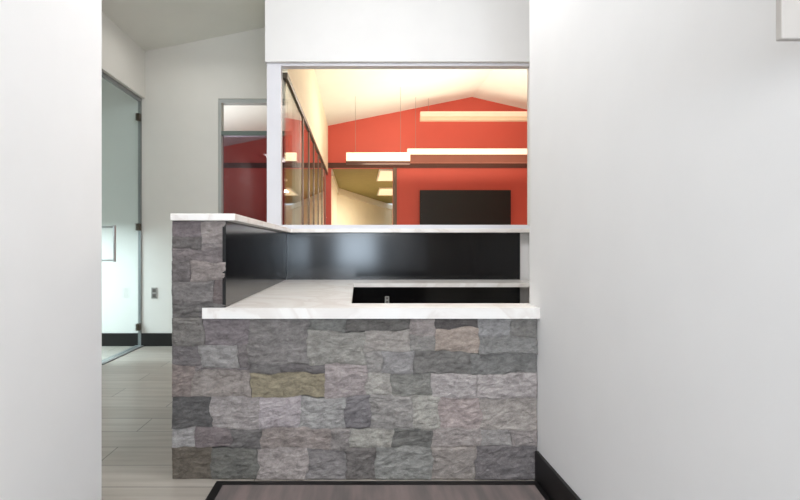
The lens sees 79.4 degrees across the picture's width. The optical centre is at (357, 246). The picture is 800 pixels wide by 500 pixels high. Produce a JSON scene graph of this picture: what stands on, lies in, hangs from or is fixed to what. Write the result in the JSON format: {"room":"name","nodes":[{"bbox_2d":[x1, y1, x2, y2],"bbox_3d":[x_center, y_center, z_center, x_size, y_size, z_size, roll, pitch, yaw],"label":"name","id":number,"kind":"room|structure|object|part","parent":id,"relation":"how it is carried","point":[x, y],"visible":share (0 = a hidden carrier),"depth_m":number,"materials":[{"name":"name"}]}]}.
{"room":"office reception area","nodes":[
{"label":"office reception area","id":0,"kind":"room"},
{"bbox_2d":[0,0,101,499],"bbox_3d":[-0.946,-0.616,-0.424,0.128,3.231,4.151,0,0,0],"label":"wall","id":1,"kind":"structure","parent":0,"point":[51,50],"depth_m":1.38,"materials":[{"name":"white paint"}]},
{"bbox_2d":[102,12,144,98],"bbox_3d":[-2.210,-0.489,1.175,0.120,2.977,7.350,0,0,0],"label":"wall","id":2,"kind":"structure","parent":0,"point":[123,59],"depth_m":4.38,"materials":[{"name":"paint"}]},
{"bbox_2d":[102,72,143,364],"bbox_3d":[-2.199,-0.250,4.438,0.161,2.500,0.823,0,0,0],"label":"door","id":3,"kind":"structure","parent":2,"relation":"in","point":[106,77],"depth_m":4.83,"materials":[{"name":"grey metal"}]},
{"bbox_3d":[-2.199,-0.030,4.200,0.161,0.320,0.023,0,0,0],"label":"handle","id":4,"kind":"part","parent":3,"relation":"part of","materials":[{"name":"metal"}]},
{"bbox_2d":[102,27,288,332],"bbox_3d":[-2.893,-0.645,4.910,4.613,3.290,0.120,0,0,0],"label":"wall","id":5,"kind":"structure","parent":0,"point":[184,83],"depth_m":4.85,"materials":[{"name":"paint"}]},
{"bbox_2d":[102,333,171,345],"bbox_3d":[-3.257,0.935,4.843,3.685,0.130,0.014,0,0,0],"label":"baseboard","id":6,"kind":"structure","parent":5,"relation":"attached to","point":[108,339],"depth_m":4.84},
{"bbox_2d":[151,288,156,298],"bbox_3d":[-2.056,0.465,4.845,0.060,0.110,0.010,0,0,0],"label":"power outlet","id":7,"kind":"object","parent":5,"relation":"attached to","point":[153,290],"visible":1,"depth_m":4.84,"materials":[{"name":"grey plastic"}]},
{"bbox_2d":[218,99,289,213],"bbox_3d":[-1.026,-0.250,4.905,0.778,2.500,0.092,0,0,0],"label":"door","id":8,"kind":"structure","parent":5,"relation":"in","point":[221,102],"depth_m":4.86,"materials":[{"name":"grey metal"}]},
{"bbox_3d":[-1.026,-1.155,4.905,0.718,0.040,0.090,0,0,0],"label":"head rail","id":9,"kind":"part","parent":8,"relation":"part of","materials":[{"name":"grey metal"}]},
{"bbox_2d":[283,69,327,170],"bbox_3d":[-0.587,-1.849,6.472,0.040,0.889,5.217,0,0,0],"label":"wall","id":10,"kind":"structure","parent":0,"point":[304,81],"depth_m":5.98,"materials":[{"name":"beige paint"}]},
{"bbox_2d":[283,72,327,224],"bbox_3d":[-0.587,-0.203,6.463,0.040,2.405,5.198,0,0,0],"label":"window","id":11,"kind":"structure","parent":10,"relation":"in","point":[309,173],"depth_m":5.21,"materials":[{"name":"clear glass"}]},
{"bbox_3d":[-0.587,-0.203,6.463,0.040,2.405,5.198,0,0,0],"label":"frame","id":12,"kind":"part","parent":11,"relation":"part of","materials":[{"name":"metal"}]},
{"bbox_2d":[102,0,526,145],"bbox_3d":[0.000,-2.143,3.341,10.400,1.551,11.882,0,0,0],"label":"ceiling","id":13,"kind":"structure","parent":0,"point":[152,24],"depth_m":7.22,"materials":[{"name":"paint"}]},
{"bbox_2d":[346,87,409,163],"bbox_3d":[0.318,-1.931,7.637,1.018,1.221,0.100,0,0,0],"label":"linear light","id":14,"kind":"object","parent":13,"relation":"hanging from","point":[355,157],"visible":1,"depth_m":7.59,"materials":[{"name":"metal"}]},
{"bbox_2d":[346,152,409,160],"bbox_3d":[0.318,-1.428,7.637,1.010,0.135,0.092,0,0,0],"label":"diffuser","id":15,"kind":"object","parent":14,"relation":"attached to","point":[350,156],"depth_m":7.59,"materials":[{"name":"white plastic"}]},
{"bbox_2d":[407,97,526,162],"bbox_3d":[2.055,-2.041,8.359,2.403,1.156,0.100,0,0,0],"label":"linear light","id":16,"kind":"object","parent":13,"relation":"hanging from","point":[416,155],"visible":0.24,"depth_m":8.31,"materials":[{"name":"metal"}]},
{"bbox_2d":[407,149,526,154],"bbox_3d":[2.055,-1.654,8.359,2.395,0.104,0.092,0,0,0],"label":"diffuser","id":17,"kind":"object","parent":16,"relation":"attached to","point":[412,151],"depth_m":8.31,"materials":[{"name":"white plastic"}]},
{"bbox_2d":[420,98,526,121],"bbox_3d":[2.222,-2.453,8.566,2.231,0.409,0.100,0,0,0],"label":"linear light","id":18,"kind":"object","parent":13,"relation":"hanging from","point":[425,116],"visible":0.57,"depth_m":8.52,"materials":[{"name":"metal"}]},
{"bbox_2d":[420,111,526,115],"bbox_3d":[2.222,-2.365,8.566,2.223,0.089,0.092,0,0,0],"label":"diffuser","id":19,"kind":"object","parent":18,"relation":"attached to","point":[423,113],"depth_m":8.52,"materials":[{"name":"white plastic"}]},
{"bbox_2d":[102,346,534,499],"bbox_3d":[0.000,1.050,6.500,10.400,0.100,21.000,0,0,0],"label":"floor","id":20,"kind":"structure","parent":0,"point":[137,429],"depth_m":2.56,"materials":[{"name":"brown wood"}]},
{"bbox_2d":[171,221,537,479],"bbox_3d":[0.276,0.444,2.956,2.171,1.112,1.816,0,0,0],"label":"reception desk","id":21,"kind":"object","parent":20,"relation":"on","point":[258,399],"visible":0.94,"depth_m":2.06,"materials":[{"name":"grey stone"}]},
{"bbox_3d":[-0.574,0.073,2.929,0.014,0.369,1.737,0,0,0],"label":"panel","id":22,"kind":"part","parent":21,"relation":"part of","materials":[{"name":"black laminate"}]},
{"bbox_2d":[170,214,528,232],"bbox_3d":[0.282,-0.127,2.958,2.156,0.030,1.851,0,0,0],"label":"raised ledge","id":23,"kind":"object","parent":21,"relation":"on","point":[235,218],"visible":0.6,"depth_m":3.71,"materials":[{"name":"white stone"}]},
{"bbox_2d":[202,280,539,318],"bbox_3d":[0.350,0.281,2.915,2.021,0.046,1.764,0,0,0],"label":"countertop","id":24,"kind":"structure","parent":21,"relation":"on","point":[287,299],"depth_m":2.08,"materials":[{"name":"white stone"}]},
{"bbox_3d":[0.358,0.444,3.808,1.848,1.111,0.020,0,0,0],"label":"panel","id":25,"kind":"part","parent":21,"relation":"part of","materials":[{"name":"black laminate"}]},
{"bbox_2d":[205,481,550,499],"bbox_3d":[0.078,0.994,0.713,1.351,0.011,2.627,0,0,0],"label":"entrance mat","id":26,"kind":"object","parent":20,"relation":"on","point":[221,490],"visible":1,"depth_m":1.94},
{"bbox_2d":[331,179,336,224],"bbox_3d":[-0.580,-0.247,10.690,0.100,2.495,2.976,0,0,0],"label":"wall","id":27,"kind":"structure","parent":0,"point":[333,190],"depth_m":10.38,"materials":[{"name":"beige paint"}]},
{"bbox_2d":[333,169,392,203],"bbox_3d":[1.185,-1.545,12.856,4.830,0.100,7.288,0,0,0],"label":"ceiling","id":28,"kind":"structure","parent":0,"point":[363,182],"depth_m":11.12,"materials":[{"name":"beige paint"}]},
{"bbox_2d":[376,169,392,180],"bbox_3d":[0.704,-1.479,9.959,0.600,0.029,1.465,0,0,0],"label":"recessed light","id":29,"kind":"object","parent":28,"relation":"in","point":[383,174],"visible":0.51,"depth_m":9.89,"materials":[{"name":"white plastic"}]},
{"bbox_2d":[377,188,392,195],"bbox_3d":[0.833,-1.479,12.869,0.600,0.029,1.589,0,0,0],"label":"recessed light","id":30,"kind":"object","parent":28,"relation":"in","point":[382,191],"visible":0.59,"depth_m":12.97,"materials":[{"name":"white plastic"}]},
{"bbox_2d":[337,195,390,224],"bbox_3d":[0.277,-0.247,14.704,0.127,2.495,5.303,0,0,19],"label":"wall","id":31,"kind":"structure","parent":0,"point":[349,211],"depth_m":13.83,"materials":[{"name":"beige paint"}]},
{"bbox_2d":[331,169,392,209],"bbox_3d":[0.042,-1.409,13.231,0.671,0.169,8.108,0,0,12],"label":"trim","id":32,"kind":"structure","parent":31,"relation":"attached to","point":[341,192],"depth_m":13.48,"materials":[{"name":"beige wood"}]},
{"bbox_2d":[224,97,526,224],"bbox_3d":[0.000,-0.919,9.142,10.200,3.839,0.120,0,0,0],"label":"wall","id":33,"kind":"structure","parent":0,"point":[245,189],"depth_m":9.08,"materials":[{"name":"paint"}]},
{"bbox_2d":[224,163,526,167],"bbox_3d":[0.000,-1.542,9.069,10.000,0.095,0.024,0,0,0],"label":"trim","id":34,"kind":"structure","parent":33,"relation":"attached to","point":[226,165],"depth_m":9.06,"materials":[{"name":"wood"}]},
{"bbox_2d":[393,168,396,224],"bbox_3d":[0.697,-0.247,9.071,0.070,2.495,0.020,0,0,0],"label":"trim","id":35,"kind":"structure","parent":33,"relation":"attached to","point":[394,169],"depth_m":9.06,"materials":[{"name":"brown wood"}]},
{"bbox_2d":[420,190,510,224],"bbox_3d":[2.015,-0.579,9.039,1.706,0.980,0.084,0,0,0],"label":"television","id":36,"kind":"object","parent":33,"relation":"attached to","point":[437,207],"visible":0.59,"depth_m":9.00,"materials":[{"name":"black plastic"}]},
{"bbox_2d":[391,210,392,224],"bbox_3d":[2.392,-0.247,17.181,2.416,2.495,0.100,0,0,0],"label":"wall","id":37,"kind":"structure","parent":0,"point":[391,210],"depth_m":17.13,"materials":[{"name":"beige paint"}]},
{"bbox_2d":[265,0,528,63],"bbox_3d":[2.136,-0.919,3.810,5.728,3.839,0.107,0,0,0],"label":"wall","id":38,"kind":"structure","parent":0,"point":[296,31],"depth_m":3.76,"materials":[{"name":"white paint"}]},
{"bbox_2d":[267,63,528,228],"bbox_3d":[0.321,-0.797,3.821,2.081,1.310,0.086,0,0,0],"label":"window","id":39,"kind":"structure","parent":38,"relation":"in","point":[274,70],"depth_m":3.79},
{"bbox_3d":[0.376,-0.159,3.821,1.970,0.032,0.086,0,0,0],"label":"sill","id":40,"kind":"part","parent":39,"relation":"part of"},
{"bbox_2d":[527,68,528,224],"bbox_3d":[1.422,-0.852,2.943,0.120,3.704,1.841,0,0,0],"label":"wall","id":41,"kind":"structure","parent":0,"point":[528,68],"depth_m":3.83,"materials":[{"name":"white paint"}]},
{"bbox_2d":[529,0,799,499],"bbox_3d":[1.067,-0.840,-0.170,0.590,3.680,4.661,0,0,0],"label":"wall","id":42,"kind":"structure","parent":0,"point":[664,135],"depth_m":1.20,"materials":[{"name":"white paint"}]},
{"bbox_2d":[535,451,580,499],"bbox_3d":[0.764,0.936,-0.223,0.016,0.128,4.554,0,0,0],"label":"baseboard","id":43,"kind":"structure","parent":42,"relation":"attached to","point":[551,482],"depth_m":1.89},
{"bbox_2d":[776,0,799,40],"bbox_3d":[0.714,-0.463,0.749,0.115,0.280,0.036,0,0,0],"label":"wall sign","id":44,"kind":"object","parent":42,"relation":"attached to","point":[787,11],"visible":1,"depth_m":0.74,"materials":[{"name":"grey plastic"}]}
]}

